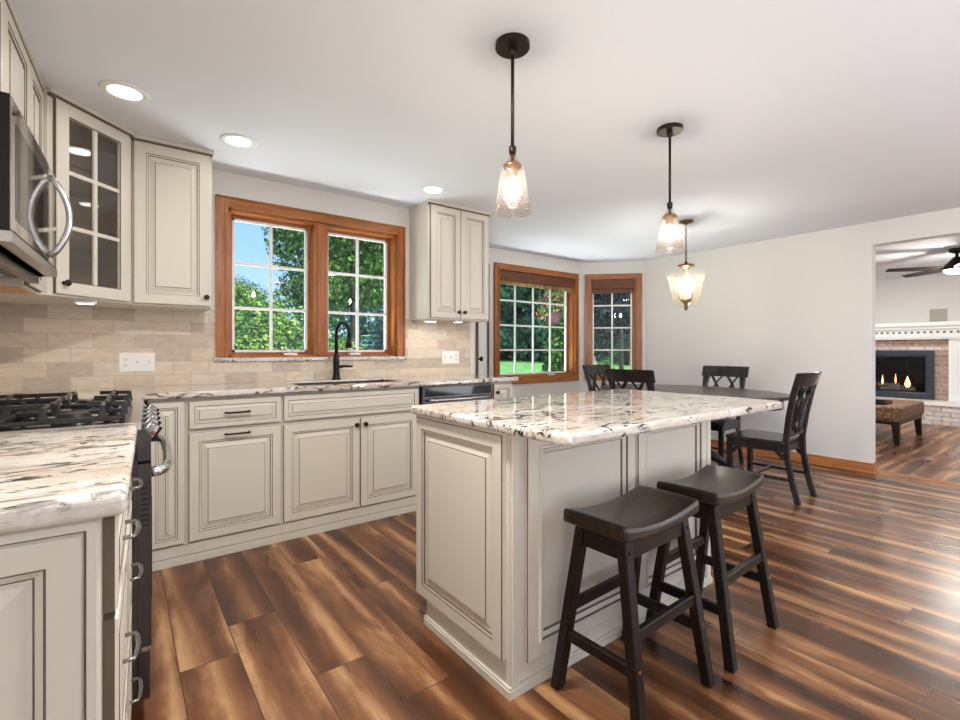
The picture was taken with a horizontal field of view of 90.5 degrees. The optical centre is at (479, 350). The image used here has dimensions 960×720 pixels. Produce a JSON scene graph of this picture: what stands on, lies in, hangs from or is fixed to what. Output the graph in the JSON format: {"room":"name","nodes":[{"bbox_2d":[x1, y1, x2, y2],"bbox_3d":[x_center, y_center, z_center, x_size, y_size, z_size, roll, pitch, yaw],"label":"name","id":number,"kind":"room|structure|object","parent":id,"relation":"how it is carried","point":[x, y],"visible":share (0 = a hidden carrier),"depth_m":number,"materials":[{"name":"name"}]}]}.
{"room":"kitchen","nodes":[
{"label":"kitchen","id":0,"kind":"room"},
{"bbox_2d":[210,169,473,373],"bbox_3d":[-1.366,-0.028,3.506,3.180,2.325,0.140,0,0,-37],"label":"wall","id":1,"kind":"structure","parent":0,"point":[223,183],"depth_m":3.48,"materials":[{"name":"white paint"}]},
{"bbox_2d":[0,87,134,307],"bbox_3d":[-2.145,-0.720,2.414,0.635,0.939,0.677,0,0,-35],"label":"upper cabinet","id":2,"kind":"object","parent":1,"relation":"attached to","point":[88,152],"visible":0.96,"depth_m":2.50,"materials":[{"name":"beige paint"}]},
{"bbox_2d":[73,300,96,304],"bbox_3d":[-1.982,-0.240,2.388,0.090,0.017,0.050,0,0,-37],"label":"light","id":3,"kind":"object","parent":2,"relation":"attached to","point":[74,301],"visible":1,"depth_m":2.37,"materials":[{"name":"white plastic"}]},
{"bbox_2d":[131,134,213,311],"bbox_3d":[-1.835,-0.720,2.837,0.396,0.940,0.354,0,0,-37],"label":"upper cabinet","id":4,"kind":"object","parent":1,"relation":"attached to","point":[171,182],"visible":0.98,"depth_m":2.71,"materials":[{"name":"beige paint"}]},
{"bbox_2d":[0,303,470,391],"bbox_3d":[-1.336,-0.008,3.433,3.140,0.515,0.012,0,0,-37],"label":"tile backsplash","id":5,"kind":"structure","parent":1,"relation":"attached to","point":[43,347],"depth_m":2.89,"materials":[{"name":"tile"}]},
{"bbox_2d":[119,353,154,371],"bbox_3d":[-2.063,0.072,2.864,0.176,0.115,0.023,0,0,-37],"label":"outlet plate","id":6,"kind":"object","parent":5,"relation":"attached to","point":[128,362],"visible":1,"depth_m":2.87,"materials":[{"name":"white plastic"}]},
{"bbox_2d":[122,357,128,367],"bbox_3d":[-2.112,0.072,2.831,0.034,0.066,0.003,0,0,-37],"label":"receptacle","id":7,"kind":"object","parent":6,"relation":"attached to","point":[125,360],"depth_m":2.83,"materials":[{"name":"white plastic"}]},
{"bbox_2d":[442,351,458,363],"bbox_3d":[-0.258,0.063,4.229,0.180,0.113,0.023,0,0,-37],"label":"outlet plate","id":8,"kind":"object","parent":5,"relation":"attached to","point":[448,357],"visible":1,"depth_m":4.23,"materials":[{"name":"white plastic"}]},
{"bbox_2d":[215,194,404,357],"bbox_3d":[-1.222,-0.486,3.594,1.387,1.073,0.172,0,0,-37],"label":"window","id":9,"kind":"structure","parent":1,"relation":"in","point":[316,226],"depth_m":3.53,"materials":[{"name":"brown wood"}]},
{"bbox_2d":[235,226,304,349],"bbox_3d":[-1.509,-0.449,3.432,0.509,0.924,0.018,0,0,-37],"label":"grille","id":10,"kind":"object","parent":9,"relation":"attached to","point":[298,228],"depth_m":3.43,"materials":[{"name":"white wood"}]},
{"bbox_2d":[328,239,384,349],"bbox_3d":[-0.987,-0.449,3.826,0.509,0.924,0.018,0,0,-37],"label":"grille","id":11,"kind":"object","parent":9,"relation":"attached to","point":[357,275],"depth_m":3.82,"materials":[{"name":"white wood"}]},
{"bbox_2d":[213,356,406,361],"bbox_3d":[-1.187,0.063,3.547,1.413,0.027,0.050,0,0,-37],"label":"window ledge","id":12,"kind":"object","parent":1,"relation":"attached to","point":[253,359],"visible":1,"depth_m":3.44,"materials":[{"name":"stone"}]},
{"bbox_2d":[409,199,490,322],"bbox_3d":[-0.245,-0.720,4.040,0.623,0.940,0.354,0,0,-37],"label":"upper cabinet","id":13,"kind":"object","parent":1,"relation":"attached to","point":[449,243],"visible":1,"depth_m":3.89,"materials":[{"name":"beige paint"}]},
{"bbox_2d":[423,320,437,321],"bbox_3d":[-0.408,-0.240,3.904,0.110,0.017,0.050,0,0,-37],"label":"light","id":14,"kind":"object","parent":13,"relation":"attached to","point":[423,320],"visible":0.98,"depth_m":3.88,"materials":[{"name":"white plastic"}]},
{"bbox_2d":[474,322,486,374],"bbox_3d":[-0.050,-0.028,4.958,0.140,2.325,1.089,0,0,8],"label":"wall","id":15,"kind":"structure","parent":0,"point":[475,322],"depth_m":4.50,"materials":[{"name":"white paint"}]},
{"bbox_2d":[476,264,489,374],"bbox_3d":[0.025,0.074,4.983,0.103,2.120,0.960,0,0,8],"label":"door","id":16,"kind":"structure","parent":15,"relation":"in","point":[480,326],"depth_m":5.23,"materials":[{"name":"white wood"}]},
{"bbox_2d":[11,0,959,280],"bbox_3d":[3.276,-1.290,3.543,12.100,0.200,7.200,0,0,-37],"label":"ceiling","id":17,"kind":"structure","parent":0,"point":[797,117],"depth_m":2.29,"materials":[{"name":"white paint"}]},
{"bbox_2d":[98,80,150,103],"bbox_3d":[-1.636,-1.187,2.192,0.196,0.007,0.196,0,0,-37],"label":"recessed light","id":18,"kind":"object","parent":17,"relation":"in","point":[122,91],"visible":1,"depth_m":2.18,"materials":[{"name":"white"}]},
{"bbox_2d":[219,133,257,148],"bbox_3d":[-1.371,-1.187,2.705,0.196,0.007,0.196,0,0,-37],"label":"recessed light","id":19,"kind":"object","parent":17,"relation":"in","point":[240,141],"visible":1,"depth_m":2.70,"materials":[{"name":"white"}]},
{"bbox_2d":[420,185,445,193],"bbox_3d":[-0.348,-1.187,3.521,0.196,0.007,0.196,0,0,-37],"label":"recessed light","id":20,"kind":"object","parent":17,"relation":"in","point":[428,189],"visible":1,"depth_m":3.51,"materials":[{"name":"white"}]},
{"bbox_2d":[494,32,530,217],"bbox_3d":[0.126,-0.862,1.847,0.147,0.658,0.147,0,0,-37],"label":"pendant light","id":21,"kind":"object","parent":17,"relation":"hanging from","point":[512,45],"visible":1,"depth_m":1.83,"materials":[{"name":"black metal"}]},
{"bbox_2d":[503,154,521,178],"bbox_3d":[0.126,-0.716,1.847,0.072,0.090,0.071,0,0,-37],"label":"socket","id":22,"kind":"object","parent":21,"relation":"attached to","point":[512,167],"depth_m":1.83,"materials":[{"name":"gold metal"}]},
{"bbox_2d":[656,122,684,253],"bbox_3d":[1.018,-0.862,2.550,0.147,0.658,0.147,0,0,-37],"label":"pendant light","id":23,"kind":"object","parent":17,"relation":"hanging from","point":[669,130],"visible":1,"depth_m":2.54,"materials":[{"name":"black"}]},
{"bbox_2d":[663,209,676,225],"bbox_3d":[1.018,-0.716,2.550,0.072,0.090,0.071,0,0,-37],"label":"socket","id":24,"kind":"object","parent":23,"relation":"attached to","point":[669,217],"depth_m":2.53,"materials":[{"name":"gold metal"}]},
{"bbox_2d":[668,219,705,309],"bbox_3d":[1.898,-0.778,4.382,0.344,0.825,0.344,0,0,-37],"label":"chandelier","id":25,"kind":"object","parent":17,"relation":"hanging from","point":[686,265],"visible":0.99,"depth_m":4.37,"materials":[{"name":"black metal"}]},
{"bbox_2d":[885,247,959,277],"bbox_3d":[5.752,-1.068,5.657,1.350,0.305,1.284,0,0,-37],"label":"ceiling fan","id":26,"kind":"object","parent":17,"relation":"hanging from","point":[953,266],"visible":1,"depth_m":5.74,"materials":[{"name":"brown wood"}]},
{"bbox_3d":[-0.632,-1.470,5.146,7.600,0.110,1.530,0,0,-37],"label":"trim","id":27,"kind":"structure","parent":17,"relation":"attached to","visible":0},
{"bbox_2d":[536,290,563,323],"bbox_3d":[1.088,-0.915,7.158,0.452,1.020,0.537,0,0,18],"label":"hanging basket","id":28,"kind":"object","parent":27,"relation":"hanging from","point":[556,314],"visible":0.74,"depth_m":7.09,"materials":[{"name":"red"}]},
{"bbox_2d":[544,311,562,323],"bbox_3d":[1.105,-0.490,7.200,0.316,0.170,0.316,0,0,-37],"label":"pot","id":29,"kind":"object","parent":28,"relation":"on","point":[556,316],"depth_m":7.10,"materials":[{"name":"pink"}]},
{"bbox_2d":[489,247,579,396],"bbox_3d":[0.682,-0.028,6.020,1.580,2.325,0.140,0,0,-37],"label":"wall","id":30,"kind":"structure","parent":0,"point":[495,255],"depth_m":5.93,"materials":[{"name":"white paint"}]},
{"bbox_2d":[493,262,578,383],"bbox_3d":[0.700,-0.308,6.012,1.444,1.429,0.174,0,0,-37],"label":"window","id":31,"kind":"structure","parent":30,"relation":"in","point":[571,299],"depth_m":6.04,"materials":[{"name":"brown wood"}]},
{"bbox_2d":[500,286,565,372],"bbox_3d":[0.673,-0.306,6.047,1.220,1.209,0.018,0,0,-37],"label":"grille","id":32,"kind":"object","parent":31,"relation":"attached to","point":[514,300],"depth_m":6.04,"materials":[{"name":"white wood"}]},
{"bbox_2d":[500,270,572,291],"bbox_3d":[0.730,-0.860,5.973,1.256,0.178,0.053,0,0,-37],"label":"roman shade","id":33,"kind":"object","parent":31,"relation":"attached to","point":[513,278],"visible":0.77,"depth_m":5.92,"materials":[{"name":"brown fabric"}]},
{"bbox_2d":[131,422,959,719],"bbox_3d":[3.231,1.194,3.603,12.100,0.120,7.350,0,0,-37],"label":"floor","id":34,"kind":"structure","parent":0,"point":[865,572],"depth_m":1.93,"materials":[{"name":"brown wood"}]},
{"bbox_2d":[0,509,140,719],"bbox_3d":[-0.925,0.695,0.749,0.639,0.879,0.409,0,0,-35],"label":"base cabinet","id":35,"kind":"object","parent":34,"relation":"on","point":[63,587],"visible":0.94,"depth_m":0.71,"materials":[{"name":"beige paint"}]},
{"bbox_2d":[0,425,137,533],"bbox_3d":[-1.058,0.238,0.890,0.699,0.038,0.853,0,0,-37],"label":"countertop","id":36,"kind":"structure","parent":35,"relation":"on","point":[55,477],"depth_m":0.83,"materials":[{"name":"white stone"}]},
{"bbox_2d":[0,389,173,700],"bbox_3d":[-1.458,0.647,1.592,0.722,0.975,0.762,0,0,-35],"label":"gas range","id":37,"kind":"object","parent":34,"relation":"on","point":[46,414],"visible":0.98,"depth_m":1.44,"materials":[{"name":"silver metal"}]},
{"bbox_2d":[0,400,143,433],"bbox_3d":[-1.496,0.227,1.566,0.630,0.025,0.762,0,0,-35],"label":"cooktop","id":38,"kind":"object","parent":37,"relation":"in","point":[135,414],"depth_m":1.43,"materials":[{"name":"black metal"}]},
{"bbox_2d":[126,477,142,719],"bbox_3d":[-1.153,0.695,1.077,0.639,0.879,0.386,0,0,-35],"label":"base cabinet","id":39,"kind":"object","parent":34,"relation":"on","point":[130,564],"visible":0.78,"depth_m":1.22,"materials":[{"name":"beige paint"}]},
{"bbox_2d":[144,398,185,571],"bbox_3d":[-1.803,0.695,2.708,0.166,0.879,0.595,0,0,-37],"label":"base cabinet","id":40,"kind":"object","parent":34,"relation":"on","point":[169,488],"visible":0.77,"depth_m":2.48,"materials":[{"name":"beige paint"}]},
{"bbox_2d":[186,393,281,563],"bbox_3d":[-1.531,0.695,2.889,0.485,0.879,0.634,0,0,-37],"label":"base cabinet","id":41,"kind":"object","parent":34,"relation":"on","point":[233,443],"visible":0.99,"depth_m":2.65,"materials":[{"name":"beige paint"}]},
{"bbox_2d":[281,386,418,540],"bbox_3d":[-0.966,0.695,3.321,0.935,0.879,0.627,0,0,-37],"label":"base cabinet","id":42,"kind":"object","parent":34,"relation":"on","point":[348,457],"visible":0.9,"depth_m":3.04,"materials":[{"name":"beige paint"}]},
{"bbox_2d":[0,374,518,405],"bbox_3d":[-1.024,0.236,3.030,3.208,0.034,1.012,0,0,-37],"label":"countertop","id":43,"kind":"structure","parent":42,"relation":"on","point":[144,393],"depth_m":2.88,"materials":[{"name":"white stone"}]},
{"bbox_2d":[332,321,352,379],"bbox_3d":[-1.018,0.004,3.496,0.149,0.432,0.184,0,0,-11],"label":"kitchen faucet","id":44,"kind":"object","parent":43,"relation":"on","point":[336,362],"visible":1,"depth_m":3.53,"materials":[{"name":"black metal"}]},
{"bbox_2d":[290,380,395,385],"bbox_3d":[-0.929,0.326,3.350,0.756,0.191,0.391,0,0,-37],"label":"sink","id":45,"kind":"object","parent":43,"relation":"in","point":[364,381],"visible":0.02,"depth_m":3.53,"materials":[{"name":"grey metal"}]},
{"bbox_2d":[419,383,491,404],"bbox_3d":[-0.315,0.697,3.786,0.650,0.875,0.641,0,0,-37],"label":"dishwasher","id":46,"kind":"object","parent":34,"relation":"on","point":[434,394],"visible":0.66,"depth_m":3.54,"materials":[{"name":"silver metal"}]},
{"bbox_2d":[491,381,511,398],"bbox_3d":[0.020,0.695,4.066,0.213,0.879,0.627,0,0,-37],"label":"base cabinet","id":47,"kind":"object","parent":34,"relation":"on","point":[499,389],"visible":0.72,"depth_m":3.84,"materials":[{"name":"beige paint"}]},
{"bbox_2d":[416,414,712,700],"bbox_3d":[0.430,0.702,2.171,1.313,0.866,0.636,0,0,-37],"label":"kitchen island","id":48,"kind":"object","parent":34,"relation":"on","point":[494,541],"visible":0.64,"depth_m":1.71,"materials":[{"name":"beige paint"}]},
{"bbox_2d":[411,389,781,445],"bbox_3d":[0.555,0.252,2.112,1.477,0.034,0.900,0,0,-37],"label":"island countertop","id":49,"kind":"structure","parent":48,"relation":"on","point":[576,418],"depth_m":1.82,"materials":[{"name":"white stone"}]},
{"bbox_2d":[582,364,610,390],"bbox_3d":[1.456,0.649,5.134,0.464,0.972,0.574,0,0,-39],"label":"dining chair","id":50,"kind":"object","parent":34,"relation":"on","point":[589,370],"visible":0.29,"depth_m":5.26,"materials":[{"name":"black wood"}]},
{"bbox_2d":[605,369,655,390],"bbox_3d":[1.463,0.649,4.238,0.574,0.972,0.464,0,0,-39],"label":"dining chair","id":51,"kind":"object","parent":34,"relation":"on","point":[647,377],"visible":0.34,"depth_m":4.04,"materials":[{"name":"black wood"}]},
{"bbox_2d":[551,485,714,719],"bbox_3d":[0.518,0.825,1.611,0.444,0.618,0.349,0,0,-39],"label":"bar stool","id":52,"kind":"object","parent":34,"relation":"on","point":[626,527],"visible":1,"depth_m":1.56,"materials":[{"name":"black wood"}]},
{"bbox_2d":[600,384,789,469],"bbox_3d":[1.914,0.749,4.432,1.200,0.763,1.720,0,0,-37],"label":"dining table","id":53,"kind":"object","parent":34,"relation":"on","point":[687,389],"visible":0.25,"depth_m":4.35,"materials":[{"name":"black wood"}]},
{"bbox_2d":[645,465,778,672],"bbox_3d":[0.945,0.825,1.941,0.444,0.618,0.349,0,0,-40],"label":"bar stool","id":54,"kind":"object","parent":34,"relation":"on","point":[720,491],"visible":0.82,"depth_m":1.89,"materials":[{"name":"black wood"}]},
{"bbox_2d":[702,365,749,465],"bbox_3d":[2.354,0.649,4.790,0.574,0.972,0.464,0,0,-37],"label":"dining chair","id":55,"kind":"object","parent":34,"relation":"on","point":[722,425],"visible":0.44,"depth_m":4.75,"materials":[{"name":"black wood"}]},
{"bbox_2d":[726,371,821,505],"bbox_3d":[2.328,0.649,3.764,0.464,0.972,0.574,0,0,-39],"label":"dining chair","id":56,"kind":"object","parent":34,"relation":"on","point":[797,413],"visible":0.99,"depth_m":3.65,"materials":[{"name":"black wood"}]},
{"bbox_2d":[875,398,923,444],"bbox_3d":[5.204,0.907,6.381,1.200,0.455,0.920,0,0,-37],"label":"ottoman","id":57,"kind":"object","parent":34,"relation":"on","point":[900,412],"visible":0.47,"depth_m":5.82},
{"bbox_2d":[875,399,892,404],"bbox_3d":[5.072,0.661,6.092,0.340,0.035,0.260,0,0,-37],"label":"serving tray","id":58,"kind":"object","parent":57,"relation":"on","point":[877,402],"visible":0.51,"depth_m":5.99,"materials":[{"name":"black"}]},
{"bbox_2d":[875,398,923,421],"bbox_3d":[5.204,0.772,6.381,1.200,0.185,0.920,0,0,-37],"label":"cushion","id":59,"kind":"object","parent":57,"relation":"on","point":[899,410],"depth_m":5.84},
{"bbox_2d":[874,470,959,486],"bbox_3d":[4.270,1.131,3.687,0.130,0.006,1.930,0,0,-37],"label":"trim","id":60,"kind":"structure","parent":34,"relation":"on","point":[877,471],"depth_m":4.19,"materials":[{"name":"brown wood"}]},
{"bbox_2d":[875,396,959,426],"bbox_3d":[6.712,0.962,7.834,0.438,0.345,2.540,0,0,-37],"label":"raised hearth","id":61,"kind":"object","parent":34,"relation":"on","point":[936,412],"visible":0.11,"depth_m":7.19,"materials":[{"name":"brick"}]},
{"bbox_2d":[875,321,959,401],"bbox_3d":[6.940,0.195,7.994,0.475,1.280,2.200,0,0,-37],"label":"fireplace","id":62,"kind":"object","parent":61,"relation":"on","point":[914,360],"visible":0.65,"depth_m":7.67,"materials":[{"name":"brick"}]},
{"bbox_2d":[580,261,645,391],"bbox_3d":[1.788,-0.028,6.451,0.856,2.325,0.140,0,0,8],"label":"wall","id":63,"kind":"structure","parent":0,"point":[618,267],"depth_m":6.40,"materials":[{"name":"white paint"}]},
{"bbox_2d":[585,273,641,380],"bbox_3d":[1.792,-0.308,6.433,0.744,1.429,0.174,0,0,8],"label":"window","id":64,"kind":"structure","parent":63,"relation":"in","point":[635,305],"depth_m":6.40,"materials":[{"name":"brown wood"}]},
{"bbox_2d":[594,293,630,368],"bbox_3d":[1.798,-0.306,6.477,0.520,1.209,0.018,0,0,8],"label":"grille","id":65,"kind":"object","parent":64,"relation":"attached to","point":[611,305],"depth_m":6.47,"materials":[{"name":"white"}]},
{"bbox_2d":[592,279,634,293],"bbox_3d":[1.786,-0.852,6.384,0.556,0.193,0.053,0,0,8],"label":"roman shade","id":66,"kind":"object","parent":64,"relation":"attached to","point":[616,285],"visible":1,"depth_m":6.37,"materials":[{"name":"brown fabric"}]},
{"bbox_2d":[646,207,959,462],"bbox_3d":[4.154,-0.028,3.841,0.120,2.325,6.315,0,0,-37],"label":"wall","id":67,"kind":"structure","parent":0,"point":[782,308],"depth_m":4.96,"materials":[{"name":"white paint"}]},
{"bbox_2d":[711,439,877,472],"bbox_3d":[2.966,1.092,5.396,0.140,0.085,2.401,0,0,-37],"label":"baseboard","id":68,"kind":"structure","parent":67,"relation":"attached to","point":[817,459],"depth_m":4.69,"materials":[{"name":"brown wood"}]},
{"bbox_2d":[875,274,959,323],"bbox_3d":[8.179,-0.043,6.882,0.150,2.355,6.610,0,0,-37],"label":"wall","id":69,"kind":"structure","parent":0,"point":[904,300],"depth_m":7.95,"materials":[{"name":"white paint"}]},
{"bbox_2d":[929,308,947,321],"bbox_3d":[7.440,-0.566,7.721,0.016,0.230,0.230,0,0,-37],"label":"wall speaker","id":70,"kind":"object","parent":69,"relation":"attached to","point":[937,314],"visible":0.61,"depth_m":7.71,"materials":[{"name":"beige plastic"}]},
{"bbox_3d":[-0.872,-0.028,-0.116,0.150,2.325,6.560,0,0,-35],"label":"wall","id":71,"kind":"structure","parent":0,"visible":0},
{"bbox_2d":[0,0,30,126],"bbox_3d":[-1.673,-0.946,1.477,0.347,0.487,0.810,0,0,-35],"label":"upper cabinet","id":72,"kind":"object","parent":71,"relation":"attached to","point":[15,52],"visible":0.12,"depth_m":1.68,"materials":[{"name":"beige paint"}]},
{"bbox_2d":[0,91,73,283],"bbox_3d":[-1.602,-0.473,1.491,0.454,0.425,0.762,0,0,-35],"label":"microwave","id":73,"kind":"object","parent":72,"relation":"attached to","point":[29,250],"visible":1,"depth_m":1.45,"materials":[{"name":"silver metal"}]},
{"bbox_2d":[0,53,44,294],"bbox_3d":[-1.992,-0.719,1.935,0.347,0.942,0.303,0,0,-35],"label":"upper cabinet","id":74,"kind":"object","parent":71,"relation":"attached to","point":[36,86],"visible":0.27,"depth_m":1.98,"materials":[{"name":"beige paint"}]},
{"label":"outside","id":75,"kind":"structure","parent":0,"visible":0},
{"bbox_2d":[500,358,629,373],"bbox_3d":[-7.560,1.275,59.730,180.000,0.620,95.000,0,0,-37],"label":"ground","id":76,"kind":"structure","parent":75,"point":[506,366],"depth_m":34.02,"materials":[{"name":"green plant"}]},
{"bbox_2d":[235,274,267,312],"bbox_3d":[-14.232,-1.753,26.758,4.438,5.568,4.732,0,0,1],"label":"tree","id":77,"kind":"object","parent":76,"relation":"on","point":[237,280],"visible":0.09,"depth_m":27.51,"materials":[{"name":"green plant"}]},
{"bbox_2d":[235,328,282,349],"bbox_3d":[-5.123,0.579,9.962,2.800,2.183,2.640,0,0,-28],"label":"shrub","id":78,"kind":"object","parent":76,"relation":"on","point":[246,347],"visible":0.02,"depth_m":10.18,"materials":[{"name":"green plant"}]},
{"bbox_2d":[235,278,303,349],"bbox_3d":[-6.236,-0.239,13.165,3.132,3.305,3.218,0,0,9],"label":"tree","id":79,"kind":"object","parent":76,"relation":"on","point":[240,297],"visible":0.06,"depth_m":12.54,"materials":[{"name":"green plant"}]},
{"bbox_2d":[235,297,342,349],"bbox_3d":[-4.954,0.227,12.227,3.590,2.969,3.808,0,0,-18],"label":"shrub","id":80,"kind":"object","parent":76,"relation":"on","point":[278,341],"visible":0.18,"depth_m":11.21,"materials":[{"name":"green plant"}]},
{"bbox_2d":[263,226,346,329],"bbox_3d":[-5.446,-2.296,15.107,2.466,7.366,2.449,0,0,-33],"label":"tree","id":81,"kind":"object","parent":76,"relation":"on","point":[290,249],"visible":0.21,"depth_m":14.80,"materials":[{"name":"green plant"}]},
{"bbox_2d":[277,343,345,349],"bbox_3d":[-3.333,0.752,8.992,2.046,1.803,2.664,0,0,-10],"label":"shrub","id":82,"kind":"object","parent":76,"relation":"on","point":[329,346],"visible":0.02,"depth_m":9.08,"materials":[{"name":"green plant"}]},
{"bbox_2d":[292,272,345,348],"bbox_3d":[-18.986,-4.525,56.890,8.858,11.816,8.198,0,0,31],"label":"tree","id":83,"kind":"object","parent":76,"relation":"on","point":[296,272],"visible":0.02,"depth_m":55.77,"materials":[{"name":"green plant"}]},
{"bbox_2d":[260,226,383,349],"bbox_3d":[-4.438,-3.104,15.842,5.258,8.980,4.930,0,0,-16],"label":"tree","id":84,"kind":"object","parent":76,"relation":"on","point":[378,260],"visible":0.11,"depth_m":15.91,"materials":[{"name":"green plant"}]},
{"bbox_2d":[328,336,370,349],"bbox_3d":[-3.109,0.671,10.337,2.576,2.009,2.429,0,0,41],"label":"shrub","id":85,"kind":"object","parent":76,"relation":"on","point":[345,339],"visible":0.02,"depth_m":10.66,"materials":[{"name":"green plant"}]},
{"bbox_2d":[328,253,383,348],"bbox_3d":[-13.631,-5.530,55.121,11.234,15.344,11.882,0,0,13],"label":"tree","id":86,"kind":"object","parent":76,"relation":"on","point":[347,321],"visible":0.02,"depth_m":51.65,"materials":[{"name":"green plant"}]},
{"bbox_2d":[334,237,383,320],"bbox_3d":[-3.882,-2.948,19.785,5.258,8.531,4.930,0,0,-32],"label":"tree","id":87,"kind":"object","parent":76,"relation":"on","point":[346,290],"visible":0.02,"depth_m":20.07,"materials":[{"name":"green plant"}]},
{"bbox_2d":[346,241,383,349],"bbox_3d":[-8.344,-6.591,50.996,12.179,16.246,11.272,0,0,0],"label":"tree","id":88,"kind":"object","parent":76,"relation":"on","point":[365,326],"visible":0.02,"depth_m":49.27,"materials":[{"name":"green plant"}]},
{"bbox_2d":[361,305,383,349],"bbox_3d":[-1.934,0.319,9.537,1.976,2.439,2.239,0,0,-37],"label":"spruce","id":89,"kind":"object","parent":76,"relation":"on","point":[380,311],"visible":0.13,"depth_m":9.45,"materials":[{"name":"green plant"}]},
{"bbox_2d":[500,284,536,359],"bbox_3d":[2.448,-5.902,47.008,11.072,14.770,10.248,0,0,-1],"label":"tree","id":90,"kind":"object","parent":76,"relation":"on","point":[505,293],"visible":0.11,"depth_m":43.84,"materials":[{"name":"green plant"}]},
{"bbox_2d":[506,302,531,358],"bbox_3d":[4.257,-6.591,54.732,11.272,16.246,12.179,0,0,28],"label":"tree","id":91,"kind":"object","parent":76,"relation":"on","point":[518,302],"visible":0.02,"depth_m":51.92,"materials":[{"name":"green plant"}]},
{"bbox_2d":[500,285,543,359],"bbox_3d":[5.682,-5.530,47.759,11.882,15.344,11.234,0,0,10],"label":"tree","id":92,"kind":"object","parent":76,"relation":"on","point":[521,319],"visible":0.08,"depth_m":44.43,"materials":[{"name":"green plant"}]},
{"bbox_2d":[542,291,563,371],"bbox_3d":[3.758,-0.777,21.923,2.062,4.329,2.211,0,0,37],"label":"tree","id":93,"kind":"object","parent":76,"relation":"on","point":[557,334],"visible":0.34,"depth_m":21.52,"materials":[{"name":"green plant"}]},
{"bbox_2d":[509,287,610,360],"bbox_3d":[8.096,-5.174,44.082,9.965,13.292,9.223,0,0,-18],"label":"tree","id":94,"kind":"object","parent":76,"relation":"on","point":[537,356],"visible":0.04,"depth_m":43.85,"materials":[{"name":"green plant"}]},
{"bbox_2d":[534,291,629,362],"bbox_3d":[9.815,-5.078,40.817,10.672,14.577,11.288,0,0,-6],"label":"tree","id":95,"kind":"object","parent":76,"relation":"on","point":[539,330],"visible":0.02,"depth_m":40.60,"materials":[{"name":"green plant"}]},
{"bbox_2d":[594,318,615,368],"bbox_3d":[4.620,-0.382,18.946,1.769,3.679,1.650,0,0,28],"label":"tree","id":96,"kind":"object","parent":76,"relation":"on","point":[595,361],"visible":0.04,"depth_m":18.87,"materials":[{"name":"green plant"}]},
{"bbox_2d":[594,293,629,368],"bbox_3d":[3.764,-2.432,12.881,2.374,7.979,2.281,0,0,13],"label":"tree","id":97,"kind":"object","parent":76,"relation":"on","point":[621,314],"visible":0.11,"depth_m":12.32,"materials":[{"name":"green plant"}]},
{"bbox_2d":[598,330,629,364],"bbox_3d":[11.437,-4.661,38.047,9.411,12.554,8.710,0,0,13],"label":"tree","id":98,"kind":"object","parent":76,"relation":"on","point":[626,345],"visible":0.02,"depth_m":37.84,"materials":[{"name":"green plant"}]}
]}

